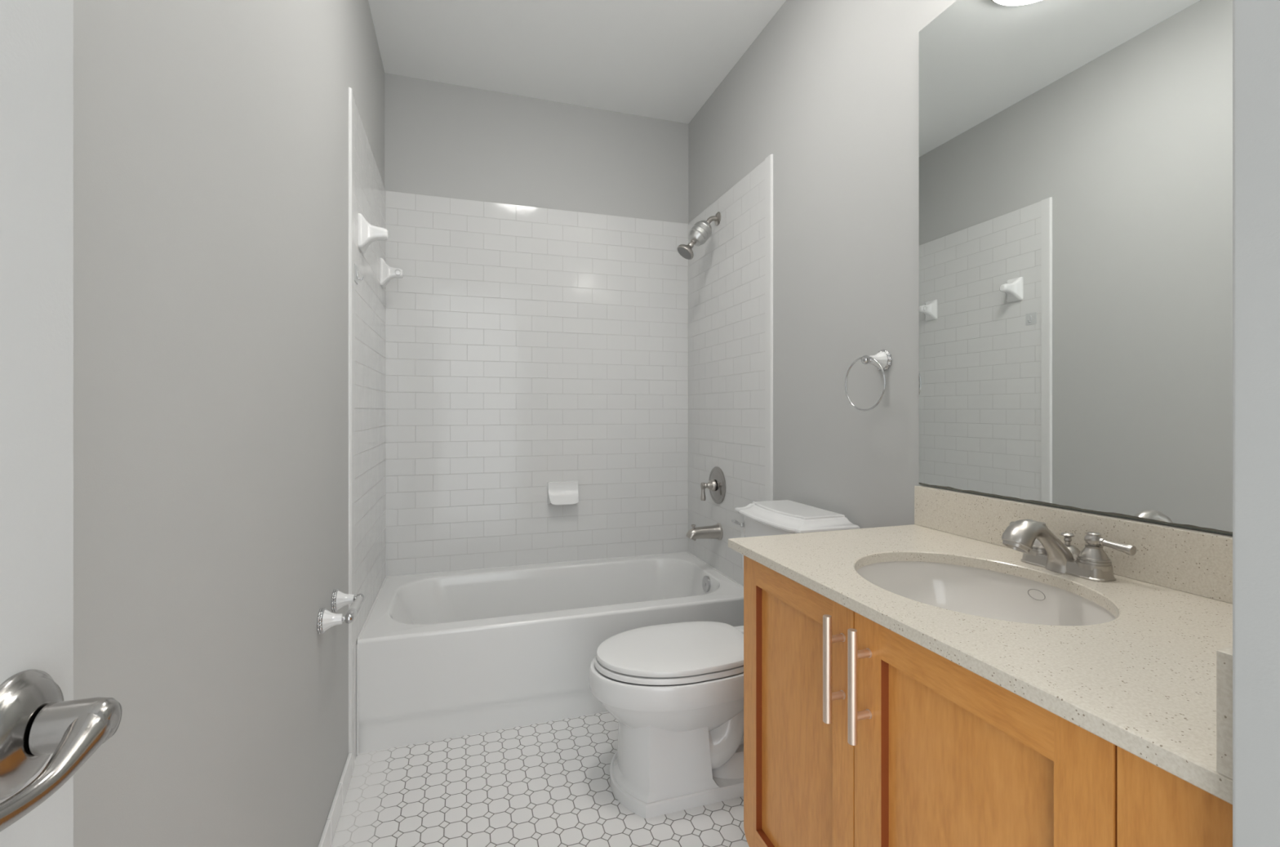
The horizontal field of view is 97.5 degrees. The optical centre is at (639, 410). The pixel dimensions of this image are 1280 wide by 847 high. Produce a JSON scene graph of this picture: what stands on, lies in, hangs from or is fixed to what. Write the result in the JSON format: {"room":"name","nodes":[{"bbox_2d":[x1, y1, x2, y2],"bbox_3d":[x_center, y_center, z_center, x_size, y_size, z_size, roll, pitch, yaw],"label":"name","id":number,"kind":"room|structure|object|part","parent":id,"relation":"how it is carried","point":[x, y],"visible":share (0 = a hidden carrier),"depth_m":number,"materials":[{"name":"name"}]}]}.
{"room":"bathroom","nodes":[
{"label":"bathroom","id":0,"kind":"room"},
{"bbox_2d":[73,0,385,846],"bbox_3d":[-0.737,-0.209,1.036,0.109,2.745,3.505,0,0,-18],"label":"wall","id":1,"kind":"structure","parent":0,"point":[229,352],"depth_m":0.84,"materials":[{"name":"grey paint"}]},
{"bbox_2d":[0,0,121,846],"bbox_3d":[-0.215,0.133,-0.029,0.078,2.038,0.759,0,0,-18],"label":"door","id":2,"kind":"structure","parent":1,"relation":"in","point":[46,735],"depth_m":0.30,"materials":[{"name":"grey paint"}]},
{"bbox_3d":[-0.313,0.164,0.287,0.012,0.059,0.059,0,0,-18],"label":"handle","id":3,"kind":"part","parent":2,"relation":"part of","materials":[{"name":"silver metal"}]},
{"bbox_3d":[-0.277,0.166,0.245,0.030,0.029,0.125,0,0,-18],"label":"lever","id":4,"kind":"part","parent":2,"relation":"part of","materials":[{"name":"silver metal"}]},
{"bbox_2d":[317,752,351,846],"bbox_3d":[-0.554,1.125,0.631,0.011,0.077,2.422,0,0,-18],"label":"baseboard","id":5,"kind":"structure","parent":1,"relation":"attached to","point":[329,830],"depth_m":1.57,"materials":[{"name":"white wood"}]},
{"bbox_2d":[316,588,364,634],"bbox_3d":[-0.798,0.533,1.510,0.080,0.064,0.224,0,0,-18],"label":"toilet paper holder","id":6,"kind":"object","parent":1,"relation":"attached to","point":[326,619],"visible":1,"depth_m":1.47,"materials":[{"name":"silver metal"}]},
{"bbox_3d":[-0.782,0.533,1.431,0.042,0.054,0.054,0,0,-18],"label":"post","id":7,"kind":"part","parent":6,"relation":"part of","materials":[{"name":"white ceramic"}]},
{"bbox_3d":[-0.830,0.533,1.583,0.042,0.054,0.054,0,0,-18],"label":"post","id":8,"kind":"part","parent":6,"relation":"part of","materials":[{"name":"white ceramic"}]},
{"bbox_3d":[-0.930,0.067,1.808,0.009,2.194,0.047,0,0,-18],"label":"bullnose trim","id":9,"kind":"part","parent":1,"relation":"part of","materials":[{"name":"white ceramic"}]},
{"bbox_2d":[354,262,363,284],"bbox_3d":[-0.942,-0.459,1.886,0.023,0.058,0.056,0,0,-18],"label":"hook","id":10,"kind":"object","parent":1,"relation":"attached to","point":[356,268],"visible":1,"depth_m":1.88,"materials":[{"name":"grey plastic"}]},
{"bbox_3d":[-0.952,-0.459,1.883,0.002,0.058,0.056,0,0,-18],"label":"plate","id":11,"kind":"part","parent":10,"relation":"part of","materials":[{"name":"grey plastic"}]},
{"bbox_2d":[358,213,388,253],"bbox_3d":[-0.936,-0.621,1.977,0.091,0.120,0.086,0,0,-18],"label":"towel bar bracket","id":12,"kind":"object","parent":1,"relation":"attached to","point":[368,233],"visible":1,"depth_m":1.95,"materials":[{"name":"white ceramic"}]},
{"bbox_2d":[379,257,404,288],"bbox_3d":[-1.100,-0.608,2.491,0.091,0.120,0.086,0,0,-18],"label":"towel bar bracket","id":13,"kind":"object","parent":1,"relation":"attached to","point":[387,273],"visible":1,"depth_m":2.46,"materials":[{"name":"white ceramic"}]},
{"bbox_2d":[384,72,688,576],"bbox_3d":[-0.478,-0.209,2.902,1.534,2.745,0.105,0,0,-18],"label":"wall","id":14,"kind":"structure","parent":0,"point":[536,319],"depth_m":2.83,"materials":[{"name":"white tile"}]},
{"bbox_2d":[547,480,578,504],"bbox_3d":[-0.386,0.418,2.843,0.154,0.112,0.064,0,0,-18],"label":"soap dish","id":15,"kind":"object","parent":14,"relation":"attached to","point":[566,492],"visible":1,"depth_m":2.85,"materials":[{"name":"white ceramic"}]},
{"bbox_2d":[330,711,749,846],"bbox_3d":[0.037,1.214,1.282,1.734,0.100,3.505,0,0,-18],"label":"floor","id":16,"kind":"structure","parent":0,"point":[546,784],"depth_m":1.68,"materials":[{"name":"tile"}]},
{"bbox_2d":[356,551,743,755],"bbox_3d":[-0.346,0.968,2.486,1.524,0.392,0.768,0,0,-18],"label":"bathtub","id":17,"kind":"object","parent":16,"relation":"on","point":[448,654],"visible":0.84,"depth_m":2.11,"materials":[{"name":"white ceramic"}]},
{"bbox_3d":[0.316,0.823,2.669,0.021,0.076,0.076,0,0,-18],"label":"overflow plate","id":18,"kind":"part","parent":17,"relation":"part of","materials":[{"name":"silver metal"}]},
{"bbox_2d":[588,499,859,818],"bbox_3d":[0.234,0.747,1.823,0.810,0.833,0.424,0,0,-18],"label":"toilet","id":19,"kind":"object","parent":16,"relation":"on","point":[674,691],"visible":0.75,"depth_m":1.66,"materials":[{"name":"white ceramic"}]},
{"bbox_3d":[0.108,0.773,1.782,0.510,0.018,0.358,0,0,-18],"label":"seat","id":20,"kind":"part","parent":19,"relation":"part of","materials":[{"name":"white plastic"}]},
{"bbox_3d":[0.111,0.749,1.784,0.507,0.025,0.358,0,0,-18],"label":"lid","id":21,"kind":"part","parent":19,"relation":"part of","materials":[{"name":"white plastic"}]},
{"bbox_3d":[0.366,0.412,2.040,0.031,0.031,0.073,0,0,-34],"label":"flush lever","id":22,"kind":"part","parent":19,"relation":"part of","materials":[{"name":"silver metal"}]},
{"bbox_3d":[0.512,0.565,1.911,0.214,0.387,0.394,0,0,-18],"label":"tank","id":23,"kind":"part","parent":19,"relation":"part of","materials":[{"name":"white ceramic"}]},
{"bbox_3d":[0.507,0.352,1.909,0.236,0.043,0.424,0,0,-18],"label":"tank lid","id":24,"kind":"part","parent":19,"relation":"part of","materials":[{"name":"white ceramic"}]},
{"bbox_2d":[743,555,1232,846],"bbox_3d":[0.624,0.746,0.968,0.593,0.835,0.892,0,0,-18],"label":"vanity cabinet","id":25,"kind":"object","parent":16,"relation":"on","point":[857,732],"visible":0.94,"depth_m":0.85,"materials":[{"name":"brown wood"}]},
{"bbox_3d":[0.318,0.667,1.135,0.005,0.558,0.280,0,0,-18],"label":"panel","id":26,"kind":"part","parent":25,"relation":"part of","materials":[{"name":"brown wood"}]},
{"bbox_3d":[0.312,0.669,1.134,0.021,0.666,0.386,0,0,-18],"label":"door","id":27,"kind":"part","parent":25,"relation":"part of","materials":[{"name":"brown wood"}]},
{"bbox_3d":[0.333,0.443,0.966,0.039,0.182,0.015,0,0,-18],"label":"handle","id":28,"kind":"part","parent":25,"relation":"part of","materials":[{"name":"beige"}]},
{"bbox_3d":[0.353,0.443,0.904,0.039,0.182,0.015,0,0,-18],"label":"handle","id":29,"kind":"part","parent":25,"relation":"part of","materials":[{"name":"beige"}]},
{"bbox_3d":[0.437,0.667,0.760,0.005,0.558,0.278,0,0,-18],"label":"panel","id":30,"kind":"part","parent":25,"relation":"part of","materials":[{"name":"brown wood"}]},
{"bbox_2d":[728,485,1232,804],"bbox_3d":[0.630,0.265,0.991,0.581,0.125,0.934,0,0,-18],"label":"countertop","id":31,"kind":"structure","parent":25,"relation":"on","point":[1153,681],"depth_m":0.83,"materials":[{"name":"stone"}]},
{"bbox_2d":[856,560,1115,625],"bbox_3d":[0.596,0.404,1.014,0.373,0.152,0.441,0,0,-18],"label":"sink","id":32,"kind":"object","parent":31,"relation":"in","point":[984,593],"visible":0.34,"depth_m":1.16,"materials":[{"name":"white ceramic"}]},
{"bbox_2d":[1001,519,1136,582],"bbox_3d":[0.768,0.255,1.066,0.183,0.103,0.229,0,0,-18],"label":"faucet","id":33,"kind":"object","parent":31,"relation":"on","point":[1039,546],"visible":1,"depth_m":1.04,"materials":[{"name":"silver metal"}]},
{"bbox_3d":[0.806,0.256,1.132,0.054,0.064,0.054,0,0,-18],"label":"handle","id":34,"kind":"part","parent":33,"relation":"part of","materials":[{"name":"silver metal"}]},
{"bbox_3d":[0.768,0.255,1.066,0.181,0.102,0.057,0,0,-18],"label":"spout","id":35,"kind":"part","parent":33,"relation":"part of","materials":[{"name":"silver metal"}]},
{"bbox_3d":[0.827,0.249,1.085,0.022,0.028,0.022,0,0,-18],"label":"lift rod","id":36,"kind":"part","parent":33,"relation":"part of","materials":[{"name":"silver metal"}]},
{"bbox_3d":[0.822,0.294,1.083,0.055,0.024,0.157,0,0,-18],"label":"plate","id":37,"kind":"part","parent":33,"relation":"part of","materials":[{"name":"silver metal"}]},
{"bbox_3d":[0.837,0.256,1.034,0.054,0.064,0.054,0,0,-18],"label":"handle","id":38,"kind":"part","parent":33,"relation":"part of","materials":[{"name":"silver metal"}]},
{"bbox_3d":[0.851,0.242,1.001,0.019,0.021,0.054,0,0,-18],"label":"lever","id":39,"kind":"part","parent":33,"relation":"part of","materials":[{"name":"silver metal"}]},
{"bbox_3d":[0.431,0.669,0.760,0.021,0.666,0.394,0,0,-18],"label":"door","id":40,"kind":"part","parent":25,"relation":"part of","materials":[{"name":"brown wood"}]},
{"bbox_3d":[0.508,0.669,0.519,0.021,0.666,0.107,0,0,-18],"label":"filler panel","id":41,"kind":"part","parent":25,"relation":"part of","materials":[{"name":"brown wood"}]},
{"bbox_2d":[368,0,786,123],"bbox_3d":[0.037,-1.631,1.282,1.734,0.100,3.505,0,0,-18],"label":"ceiling","id":42,"kind":"structure","parent":0,"point":[656,59],"depth_m":2.43,"materials":[{"name":"white paint"}]},
{"bbox_2d":[688,0,1232,585],"bbox_3d":[0.686,-0.209,1.923,0.109,2.745,2.677,0,0,-18],"label":"wall","id":43,"kind":"structure","parent":0,"point":[806,151],"depth_m":2.02,"materials":[{"name":"grey paint"}]},
{"bbox_2d":[676,211,720,259],"bbox_3d":[0.279,-0.844,2.689,0.209,0.240,0.094,0,0,-18],"label":"shower fixture","id":44,"kind":"object","parent":43,"relation":"attached to","point":[701,230],"visible":1,"depth_m":2.66,"materials":[{"name":"silver metal"}]},
{"bbox_3d":[0.342,-0.913,2.709,0.073,0.061,0.023,0,0,-18],"label":"arm","id":45,"kind":"part","parent":44,"relation":"part of","materials":[{"name":"silver metal"}]},
{"bbox_2d":[685,522,723,540],"bbox_3d":[0.301,0.582,2.682,0.172,0.084,0.082,0,0,-18],"label":"tub spout","id":46,"kind":"object","parent":43,"relation":"attached to","point":[713,531],"visible":1,"depth_m":2.66,"materials":[{"name":"silver metal"}]},
{"bbox_2d":[700,466,725,503],"bbox_3d":[0.335,0.361,2.712,0.090,0.180,0.180,0,0,-18],"label":"shower valve","id":47,"kind":"object","parent":43,"relation":"attached to","point":[716,484],"visible":1,"depth_m":2.69,"materials":[{"name":"silver metal"}]},
{"bbox_3d":[0.304,0.389,2.702,0.026,0.088,0.026,0,0,-18],"label":"lever","id":48,"kind":"part","parent":47,"relation":"part of","materials":[{"name":"silver metal"}]},
{"bbox_3d":[0.369,0.361,2.723,0.017,0.180,0.180,0,0,-18],"label":"plate","id":49,"kind":"part","parent":47,"relation":"part of","materials":[{"name":"silver metal"}]},
{"bbox_3d":[0.523,0.067,2.271,0.009,2.194,0.047,0,0,-18],"label":"bullnose trim","id":50,"kind":"part","parent":43,"relation":"part of","materials":[{"name":"white ceramic"}]},
{"bbox_2d":[844,349,892,410],"bbox_3d":[0.685,-0.090,1.643,0.081,0.182,0.159,0,0,-18],"label":"towel ring","id":51,"kind":"object","parent":43,"relation":"attached to","point":[882,359],"visible":1,"depth_m":1.63,"materials":[{"name":"silver metal"}]},
{"bbox_3d":[0.693,-0.149,1.649,0.042,0.054,0.054,0,0,-18],"label":"post","id":52,"kind":"part","parent":51,"relation":"part of","materials":[{"name":"silver metal"}]},
{"bbox_2d":[914,485,1232,603],"bbox_3d":[0.895,0.255,1.075,0.025,0.104,0.934,0,0,-18],"label":"backsplash","id":53,"kind":"structure","parent":43,"relation":"attached to","point":[1195,562],"depth_m":1.04,"materials":[{"name":"stone"}]},
{"bbox_2d":[919,0,1232,534],"bbox_3d":[0.900,-0.416,1.082,0.009,1.230,0.930,0,0,-18],"label":"mirror","id":54,"kind":"object","parent":43,"relation":"attached to","point":[1076,156],"visible":1,"depth_m":1.13,"materials":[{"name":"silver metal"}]},
{"bbox_2d":[1232,0,1279,846],"bbox_3d":[0.935,-0.209,0.163,0.703,2.745,0.828,0,0,-18],"label":"wall","id":55,"kind":"structure","parent":0,"point":[1255,23],"depth_m":0.44,"materials":[{"name":"grey paint"}]}
]}

